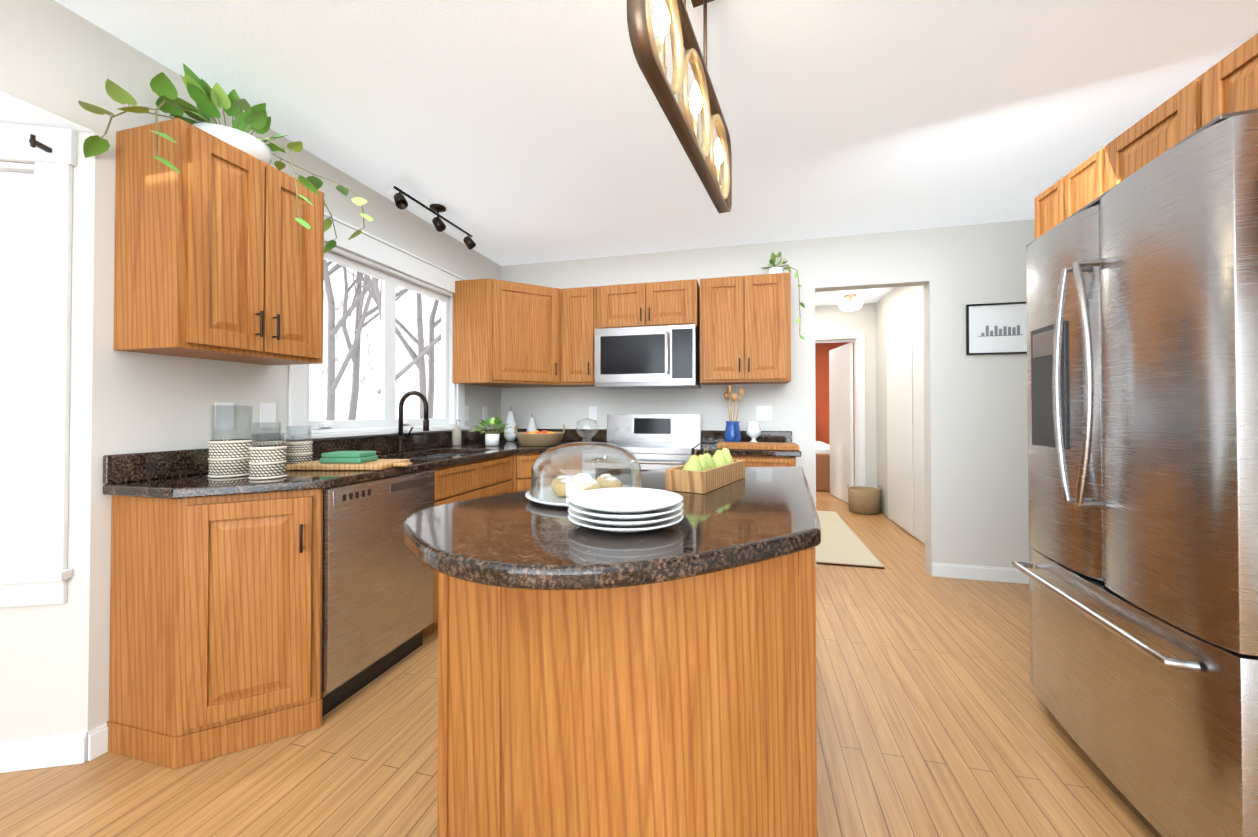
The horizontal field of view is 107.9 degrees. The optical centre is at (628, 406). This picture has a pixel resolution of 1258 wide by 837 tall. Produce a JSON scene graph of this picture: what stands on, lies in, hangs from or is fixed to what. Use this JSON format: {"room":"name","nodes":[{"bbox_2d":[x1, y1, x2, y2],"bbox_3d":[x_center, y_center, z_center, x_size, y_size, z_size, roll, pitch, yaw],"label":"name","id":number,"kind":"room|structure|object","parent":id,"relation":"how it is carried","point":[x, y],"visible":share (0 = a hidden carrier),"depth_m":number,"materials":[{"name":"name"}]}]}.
{"room":"kitchen","nodes":[
{"label":"kitchen","id":0,"kind":"room"},
{"bbox_2d":[0,0,95,131],"bbox_3d":[-3.329,-1.123,-0.244,2.083,0.364,4.220,0,-1,14],"label":"wall","id":1,"kind":"structure","parent":0,"point":[47,63],"depth_m":1.44,"materials":[{"name":"white paint"}]},
{"bbox_2d":[0,25,500,760],"bbox_3d":[-3.046,-0.060,1.092,2.204,2.460,6.970,0,-1,14],"label":"wall","id":2,"kind":"structure","parent":0,"point":[147,402],"depth_m":1.56,"materials":[{"name":"white paint"}]},
{"bbox_2d":[0,123,76,606],"bbox_3d":[-2.587,-0.137,1.421,1.510,1.560,0.193,0,-1,-9],"label":"window","id":3,"kind":"structure","parent":2,"relation":"in","point":[44,182],"depth_m":1.50,"materials":[{"name":"white"}]},
{"bbox_2d":[0,724,103,772],"bbox_3d":[-2.919,1.123,1.302,2.096,0.096,0.990,0,-1,14],"label":"baseboard","id":4,"kind":"structure","parent":2,"relation":"attached to","point":[41,752],"depth_m":1.49,"materials":[{"name":"white wood"}]},
{"bbox_2d":[113,118,323,364],"bbox_3d":[-1.543,-0.573,1.801,0.353,0.760,0.540,0,-1,14],"label":"upper cabinet","id":5,"kind":"object","parent":2,"relation":"attached to","point":[219,251],"visible":0.94,"depth_m":1.60,"materials":[{"name":"brown wood"}]},
{"bbox_2d":[78,63,372,252],"bbox_3d":[-1.518,-0.953,1.813,0.570,0.540,0.856,0,-1,14],"label":"pothos plant","id":6,"kind":"object","parent":5,"relation":"on","point":[206,97],"visible":0.81,"depth_m":1.69,"materials":[{"name":"green plant"}]},
{"bbox_2d":[215,402,233,429],"bbox_3d":[-1.692,0.039,1.915,0.007,0.114,0.070,0,-1,14],"label":"electrical outlet plate","id":7,"kind":"object","parent":2,"relation":"attached to","point":[222,404],"depth_m":1.91,"materials":[{"name":"white"}]},
{"bbox_2d":[260,403,275,427],"bbox_3d":[-1.647,0.041,2.089,0.007,0.114,0.070,0,-1,14],"label":"electrical outlet plate","id":8,"kind":"object","parent":2,"relation":"attached to","point":[268,412],"depth_m":2.08,"materials":[{"name":"white plastic"}]},
{"bbox_2d":[285,212,468,439],"bbox_3d":[-1.488,-0.412,2.869,0.169,1.157,1.420,0,-1,14],"label":"window","id":9,"kind":"structure","parent":2,"relation":"in","point":[367,245],"depth_m":2.83,"materials":[{"name":"white"}]},
{"bbox_2d":[465,406,468,420],"bbox_3d":[-1.269,0.051,3.562,0.007,0.114,0.070,0,-1,14],"label":"electrical outlet plate","id":10,"kind":"object","parent":2,"relation":"attached to","point":[466,407],"depth_m":3.57,"materials":[{"name":"white plastic"}]},
{"bbox_2d":[482,406,487,419],"bbox_3d":[-1.202,0.054,3.823,0.007,0.114,0.070,0,-1,14],"label":"electrical outlet plate","id":11,"kind":"object","parent":2,"relation":"attached to","point":[485,408],"depth_m":3.82,"materials":[{"name":"white plastic"}]},
{"bbox_2d":[0,478,1161,836],"bbox_3d":[0.122,1.222,3.119,7.324,0.060,12.740,0,-1,14],"label":"floor","id":12,"kind":"structure","parent":0,"point":[934,718],"depth_m":1.52,"materials":[{"name":"brown wood"}]},
{"bbox_2d":[106,489,322,768],"bbox_3d":[-1.457,0.738,1.629,0.598,0.874,0.278,0,-1,14],"label":"base cabinet","id":13,"kind":"object","parent":12,"relation":"on","point":[215,626],"depth_m":1.54,"materials":[{"name":"brown wood"}]},
{"bbox_2d":[321,469,433,716],"bbox_3d":[-1.312,0.744,2.044,0.576,0.870,0.589,0,-1,14],"label":"dishwasher","id":14,"kind":"object","parent":12,"relation":"on","point":[377,597],"visible":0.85,"depth_m":1.88,"materials":[{"name":"silver metal"}]},
{"bbox_2d":[422,453,509,586],"bbox_3d":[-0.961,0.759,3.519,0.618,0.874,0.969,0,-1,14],"label":"base cabinet","id":15,"kind":"object","parent":12,"relation":"on","point":[486,477],"depth_m":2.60,"materials":[{"name":"brown wood"}]},
{"bbox_2d":[103,428,526,498],"bbox_3d":[-1.158,0.245,2.732,0.630,0.134,2.602,0,-1,14],"label":"countertop","id":16,"kind":"structure","parent":15,"relation":"on","point":[177,474],"depth_m":1.75,"materials":[{"name":"stone"}]},
{"bbox_2d":[208,405,253,477],"bbox_3d":[-1.536,0.131,1.771,0.140,0.270,0.140,0,-1,14],"label":"canister","id":17,"kind":"object","parent":16,"relation":"on","point":[229,458],"visible":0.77,"depth_m":1.72,"materials":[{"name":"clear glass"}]},
{"bbox_2d":[248,433,286,479],"bbox_3d":[-1.350,0.182,1.712,0.116,0.165,0.116,0,-1,14],"label":"canister","id":18,"kind":"object","parent":16,"relation":"on","point":[267,461],"visible":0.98,"depth_m":1.67,"materials":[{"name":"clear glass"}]},
{"bbox_2d":[252,422,282,445],"bbox_3d":[-1.550,0.168,1.960,0.116,0.200,0.116,0,-1,14],"label":"canister","id":19,"kind":"object","parent":16,"relation":"on","point":[273,441],"visible":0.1,"depth_m":1.95,"materials":[{"name":"clear glass"}]},
{"bbox_2d":[284,426,312,464],"bbox_3d":[-1.529,0.179,2.119,0.112,0.180,0.112,0,-1,14],"label":"canister","id":20,"kind":"object","parent":16,"relation":"on","point":[299,451],"visible":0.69,"depth_m":2.08,"materials":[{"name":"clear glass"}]},
{"bbox_2d":[286,451,411,469],"bbox_3d":[-1.209,0.236,2.044,0.460,0.066,0.260,0,-1,0],"label":"cutting board","id":21,"kind":"object","parent":16,"relation":"on","point":[352,460],"visible":0.98,"depth_m":1.98,"materials":[{"name":"brown wood"}]},
{"bbox_2d":[396,391,428,451],"bbox_3d":[-1.307,0.090,2.790,0.225,0.373,0.094,0,-1,14],"label":"faucet","id":22,"kind":"object","parent":16,"relation":"on","point":[401,440],"visible":1,"depth_m":2.77,"materials":[{"name":"brown metal"}]},
{"bbox_2d":[452,420,460,445],"bbox_3d":[-1.255,0.189,3.329,0.066,0.189,0.065,0,-1,14],"label":"soap bottle","id":23,"kind":"object","parent":16,"relation":"on","point":[456,435],"visible":0.98,"depth_m":3.30,"materials":[{"name":"ceramic"}]},
{"bbox_2d":[468,416,511,445],"bbox_3d":[-0.998,0.177,3.343,0.285,0.212,0.285,0,-1,14],"label":"potted plant","id":24,"kind":"object","parent":16,"relation":"on","point":[492,439],"visible":1,"depth_m":3.29,"materials":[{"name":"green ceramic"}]},
{"bbox_2d":[504,407,516,440],"bbox_3d":[-0.995,0.141,3.841,0.115,0.296,0.115,0,-1,14],"label":"pear","id":25,"kind":"object","parent":16,"relation":"on","point":[510,422],"visible":0.81,"depth_m":3.80,"materials":[{"name":"white ceramic"}]},
{"bbox_2d":[527,413,536,431],"bbox_3d":[-0.822,0.173,3.869,0.090,0.232,0.090,0,-1,14],"label":"pear","id":26,"kind":"object","parent":16,"relation":"on","point":[531,426],"visible":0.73,"depth_m":3.84,"materials":[{"name":"white ceramic"}]},
{"bbox_2d":[514,425,564,445],"bbox_3d":[-0.658,0.209,3.382,0.375,0.149,0.358,0,-1,14],"label":"fruit basket","id":27,"kind":"object","parent":16,"relation":"on","point":[539,438],"visible":1,"depth_m":3.25,"materials":[{"name":"wicker"}]},
{"bbox_2d":[510,451,581,492],"bbox_3d":[-0.531,0.758,3.409,0.310,0.874,0.969,0,-1,14],"label":"base cabinet","id":28,"kind":"object","parent":12,"relation":"on","point":[521,465],"depth_m":3.09,"materials":[{"name":"brown wood"}]},
{"bbox_2d":[511,429,606,454],"bbox_3d":[-0.469,0.252,3.396,0.373,0.134,0.973,0,-1,14],"label":"countertop","id":29,"kind":"structure","parent":28,"relation":"on","point":[570,435],"depth_m":3.81,"materials":[{"name":"stone"}]},
{"bbox_2d":[437,547,816,836],"bbox_3d":[0.107,0.740,1.524,1.007,0.868,1.318,0,-1,14],"label":"kitchen island","id":30,"kind":"object","parent":12,"relation":"on","point":[685,707],"visible":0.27,"depth_m":0.91,"materials":[{"name":"brown wood"}]},
{"bbox_2d":[402,467,820,589],"bbox_3d":[0.087,0.284,1.455,1.048,0.040,1.534,0,-1,14],"label":"island countertop","id":31,"kind":"structure","parent":30,"relation":"on","point":[518,540],"depth_m":0.90,"materials":[{"name":"stone"}]},
{"bbox_2d":[525,418,641,506],"bbox_3d":[-0.121,0.147,1.311,0.344,0.228,0.344,0,-1,14],"label":"cake dome","id":32,"kind":"object","parent":31,"relation":"on","point":[560,490],"visible":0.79,"depth_m":1.25,"materials":[{"name":"clear glass"}]},
{"bbox_2d":[568,487,683,532],"bbox_3d":[-0.007,0.228,1.008,0.254,0.058,0.254,0,-1,14],"label":"plate stack","id":33,"kind":"object","parent":31,"relation":"on","point":[625,510],"visible":1,"depth_m":0.97,"materials":[{"name":"white ceramic"}]},
{"bbox_2d":[666,442,744,493],"bbox_3d":[0.275,0.196,1.576,0.130,0.134,0.400,0,-1,31],"label":"tray","id":34,"kind":"object","parent":31,"relation":"on","point":[704,472],"visible":1,"depth_m":1.44,"materials":[{"name":"brown wood"}]},
{"bbox_2d":[582,414,700,478],"bbox_3d":[0.114,0.627,3.368,0.760,1.134,0.726,0,-1,14],"label":"range","id":35,"kind":"object","parent":12,"relation":"on","point":[653,441],"visible":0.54,"depth_m":3.58,"materials":[{"name":"silver metal"}]},
{"bbox_2d":[693,454,795,466],"bbox_3d":[0.812,0.756,3.244,0.646,0.874,0.620,0,-1,14],"label":"base cabinet","id":36,"kind":"object","parent":12,"relation":"on","point":[750,461],"depth_m":2.92,"materials":[{"name":"brown wood"}]},
{"bbox_2d":[693,430,800,456],"bbox_3d":[0.826,0.250,3.241,0.676,0.134,0.629,0,-1,14],"label":"countertop","id":37,"kind":"structure","parent":36,"relation":"on","point":[709,438],"depth_m":3.45,"materials":[{"name":"stone"}]},
{"bbox_2d":[724,384,743,441],"bbox_3d":[0.770,0.060,3.356,0.149,0.446,0.147,0,-1,14],"label":"utensil holder","id":38,"kind":"object","parent":37,"relation":"on","point":[732,433],"visible":0.98,"depth_m":3.33,"materials":[{"name":"blue ceramic"}]},
{"bbox_2d":[746,422,760,441],"bbox_3d":[0.923,0.199,3.389,0.110,0.170,0.110,0,-1,14],"label":"goblet","id":39,"kind":"object","parent":37,"relation":"on","point":[753,431],"visible":0.85,"depth_m":3.35,"materials":[{"name":"white ceramic"}]},
{"bbox_2d":[717,442,798,450],"bbox_3d":[0.853,0.262,3.053,0.510,0.035,0.245,0,-1,14],"label":"cutting board","id":40,"kind":"object","parent":37,"relation":"on","point":[763,446],"visible":0.98,"depth_m":2.94,"materials":[{"name":"brown wood"}]},
{"bbox_2d":[816,441,829,491],"bbox_3d":[2.507,0.667,7.724,1.510,1.149,1.995,0,-1,14],"label":"bed","id":41,"kind":"object","parent":12,"relation":"on","point":[822,466],"visible":0.06,"depth_m":6.62,"materials":[{"name":"brown wood"}]},
{"bbox_2d":[829,442,854,477],"bbox_3d":[3.881,0.697,8.252,0.450,1.101,0.400,0,-1,14],"label":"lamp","id":42,"kind":"object","parent":12,"relation":"on","point":[854,462],"depth_m":8.02,"materials":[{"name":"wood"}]},
{"bbox_2d":[816,510,884,568],"bbox_3d":[1.738,1.200,4.418,0.800,0.012,1.980,0,-1,14],"label":"rug","id":43,"kind":"object","parent":12,"relation":"on","point":[841,544],"visible":0.45,"depth_m":3.86,"materials":[{"name":"beige fabric"}]},
{"bbox_2d":[847,484,881,514],"bbox_3d":[2.711,1.057,5.275,0.340,0.316,0.337,0,-1,14],"label":"basket","id":44,"kind":"object","parent":12,"relation":"on","point":[863,500],"visible":1,"depth_m":5.15,"materials":[{"name":"wicker"}]},
{"bbox_2d":[1012,109,1257,836],"bbox_3d":[1.789,0.256,1.334,0.822,1.831,0.910,0,-1,18],"label":"fridge","id":45,"kind":"object","parent":12,"relation":"on","point":[1141,572],"visible":1,"depth_m":1.19,"materials":[{"name":"silver metal"}]},
{"bbox_2d":[54,0,1257,342],"bbox_3d":[0.122,-1.298,3.147,7.324,0.060,12.740,0,-1,14],"label":"ceiling","id":46,"kind":"structure","parent":0,"point":[510,132],"depth_m":1.91,"materials":[{"name":"white paint"}]},
{"bbox_2d":[393,186,475,249],"bbox_3d":[-1.216,-1.192,2.911,0.102,0.154,0.746,0,-1,14],"label":"spotlight","id":47,"kind":"object","parent":46,"relation":"attached to","point":[400,200],"visible":1,"depth_m":2.88,"materials":[{"name":"brown metal"}]},
{"bbox_2d":[627,0,731,213],"bbox_3d":[0.179,-0.978,1.232,0.120,0.620,0.844,0,-1,23],"label":"pendant light","id":48,"kind":"object","parent":46,"relation":"hanging from","point":[713,169],"visible":1,"depth_m":1.13,"materials":[{"name":"brown metal"}]},
{"bbox_2d":[839,294,861,310],"bbox_3d":[2.479,-1.159,5.122,0.240,0.172,0.240,0,-1,14],"label":"hall ceiling light","id":49,"kind":"object","parent":46,"relation":"attached to","point":[850,305],"visible":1,"depth_m":5.06,"materials":[{"name":"white metal"}]},
{"bbox_2d":[501,219,1034,575],"bbox_3d":[0.821,-0.032,3.635,4.260,2.460,0.120,0,-1,14],"label":"wall","id":50,"kind":"structure","parent":0,"point":[976,453],"depth_m":3.26,"materials":[{"name":"white paint"}]},
{"bbox_2d":[452,278,559,387],"bbox_3d":[-0.888,-0.552,3.655,0.698,0.760,0.698,0,-1,14],"label":"upper cabinet","id":51,"kind":"object","parent":50,"relation":"attached to","point":[507,334],"depth_m":3.40,"materials":[{"name":"brown wood"}]},
{"bbox_2d":[560,286,599,386],"bbox_3d":[-0.386,-0.552,3.694,0.364,0.760,0.374,0,-1,14],"label":"upper cabinet","id":52,"kind":"object","parent":50,"relation":"attached to","point":[579,307],"depth_m":3.56,"materials":[{"name":"brown wood"}]},
{"bbox_2d":[589,406,596,419],"bbox_3d":[-0.304,0.055,3.857,0.070,0.114,0.007,0,-1,14],"label":"electrical outlet plate","id":53,"kind":"object","parent":50,"relation":"attached to","point":[592,409],"depth_m":3.85,"materials":[{"name":"white plastic"}]},
{"bbox_2d":[600,279,699,328],"bbox_3d":[0.165,-0.760,3.582,0.760,0.345,0.320,0,-1,14],"label":"upper cabinet","id":54,"kind":"object","parent":50,"relation":"attached to","point":[664,303],"depth_m":3.42,"materials":[{"name":"brown wood"}]},
{"bbox_2d":[595,324,700,388],"bbox_3d":[0.149,-0.367,3.516,0.754,0.436,0.446,0,-1,14],"label":"microwave","id":55,"kind":"object","parent":54,"relation":"attached to","point":[656,357],"visible":0.98,"depth_m":3.35,"materials":[{"name":"silver metal"}]},
{"bbox_2d":[698,272,790,384],"bbox_3d":[0.857,-0.555,3.402,0.630,0.760,0.320,0,-1,14],"label":"upper cabinet","id":56,"kind":"object","parent":50,"relation":"attached to","point":[745,328],"depth_m":3.25,"materials":[{"name":"brown wood"}]},
{"bbox_2d":[761,252,804,339],"bbox_3d":[1.111,-0.780,3.331,0.298,0.648,0.308,0,-1,14],"label":"potted plant","id":57,"kind":"object","parent":56,"relation":"on","point":[774,269],"visible":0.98,"depth_m":3.30,"materials":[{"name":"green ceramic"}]},
{"bbox_2d":[756,406,771,420],"bbox_3d":[1.037,0.051,3.513,0.115,0.114,0.007,0,-1,14],"label":"electrical outlet plate","id":58,"kind":"object","parent":50,"relation":"attached to","point":[763,413],"depth_m":3.51,"materials":[{"name":"white plastic"}]},
{"bbox_2d":[932,562,1028,583],"bbox_3d":[2.441,1.144,3.138,0.640,0.096,0.012,0,-1,14],"label":"baseboard","id":59,"kind":"structure","parent":50,"relation":"attached to","point":[973,572],"depth_m":3.14,"materials":[{"name":"white wood"}]},
{"bbox_2d":[966,302,1026,354],"bbox_3d":[2.537,-0.533,3.128,0.400,0.350,0.018,0,-1,14],"label":"picture frame","id":60,"kind":"object","parent":50,"relation":"attached to","point":[995,328],"visible":0.88,"depth_m":3.13,"materials":[{"name":"black plastic"}]},
{"bbox_2d":[815,342,853,443],"bbox_3d":[3.281,0.025,8.836,4.040,2.460,0.120,0,-1,14],"label":"wall","id":61,"kind":"structure","parent":0,"point":[822,350],"depth_m":8.66,"materials":[{"name":"red paint"}]},
{"bbox_2d":[815,303,874,487],"bbox_3d":[2.126,-0.009,5.726,1.710,2.460,0.120,0,-1,14],"label":"wall","id":62,"kind":"structure","parent":0,"point":[871,320],"depth_m":5.48,"materials":[{"name":"white paint"}]},
{"bbox_2d":[815,332,865,486],"bbox_3d":[2.367,0.162,5.594,0.950,2.115,0.020,0,-1,14],"label":"door frame","id":63,"kind":"structure","parent":62,"relation":"attached to","point":[859,344],"depth_m":5.49,"materials":[{"name":"white wood"}]},
{"bbox_2d":[829,342,853,502],"bbox_3d":[2.784,0.212,6.012,0.039,2.000,0.760,0,-1,5],"label":"bedroom door","id":64,"kind":"structure","parent":62,"relation":"in","point":[841,417],"depth_m":5.94,"materials":[{"name":"white wood"}]},
{"bbox_2d":[875,286,923,543],"bbox_3d":[2.740,-0.024,4.417,0.130,2.460,2.350,0,-1,14],"label":"wall","id":65,"kind":"structure","parent":0,"point":[898,301],"depth_m":5.17,"materials":[{"name":"white paint"}]},
{"bbox_2d":[886,302,924,543],"bbox_3d":[2.628,0.150,4.243,0.020,2.109,1.540,0,-1,14],"label":"door","id":66,"kind":"structure","parent":65,"relation":"attached to","point":[905,429],"depth_m":4.37,"materials":[{"name":"white"}]},
{"bbox_3d":[1.974,-0.075,-0.197,0.120,2.460,6.970,0,-1,14],"label":"wall","id":67,"kind":"structure","parent":0,"visible":0},
{"bbox_2d":[1034,187,1049,239],"bbox_3d":[2.139,-0.824,1.928,0.608,0.315,0.248,0,-1,14],"label":"upper cabinet","id":68,"kind":"object","parent":67,"relation":"attached to","point":[1041,202],"depth_m":2.07,"materials":[{"name":"brown wood"}]},
{"bbox_2d":[1050,160,1085,228],"bbox_3d":[2.087,-0.826,1.725,0.608,0.315,0.324,0,-1,14],"label":"upper cabinet","id":69,"kind":"object","parent":67,"relation":"attached to","point":[1068,194],"depth_m":1.89,"materials":[{"name":"brown wood"}]},
{"bbox_2d":[1086,101,1165,204],"bbox_3d":[2.014,-0.830,1.439,0.608,0.315,0.474,0,-1,14],"label":"upper cabinet","id":70,"kind":"object","parent":67,"relation":"attached to","point":[1144,141],"depth_m":1.60,"materials":[{"name":"brown wood"}]},
{"bbox_2d":[1166,33,1257,150],"bbox_3d":[1.925,-0.833,1.094,0.608,0.315,0.502,0,-1,14],"label":"upper cabinet","id":71,"kind":"object","parent":67,"relation":"attached to","point":[1228,83],"depth_m":1.29,"materials":[{"name":"brown wood"}]},
{"label":"outside","id":72,"kind":"structure","parent":0,"visible":0},
{"bbox_2d":[0,506,19,539],"bbox_3d":[-0.805,1.312,5.370,60.000,0.050,70.000,0,-1,14],"label":"ground","id":73,"kind":"structure","parent":72,"point":[9,523],"depth_m":5.02,"materials":[{"name":"white"}]},
{"bbox_2d":[324,259,440,420],"bbox_3d":[-6.320,-4.765,5.787,10.785,12.142,16.944,0,-1,14],"label":"trees","id":74,"kind":"object","parent":73,"relation":"on","point":[371,286],"depth_m":8.08,"materials":[{"name":"grey plant"}]},
{"bbox_2d":[0,189,440,508],"bbox_3d":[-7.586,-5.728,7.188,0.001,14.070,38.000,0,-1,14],"label":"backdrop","id":75,"kind":"structure","parent":72,"point":[12,205],"depth_m":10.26,"materials":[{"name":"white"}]}
]}

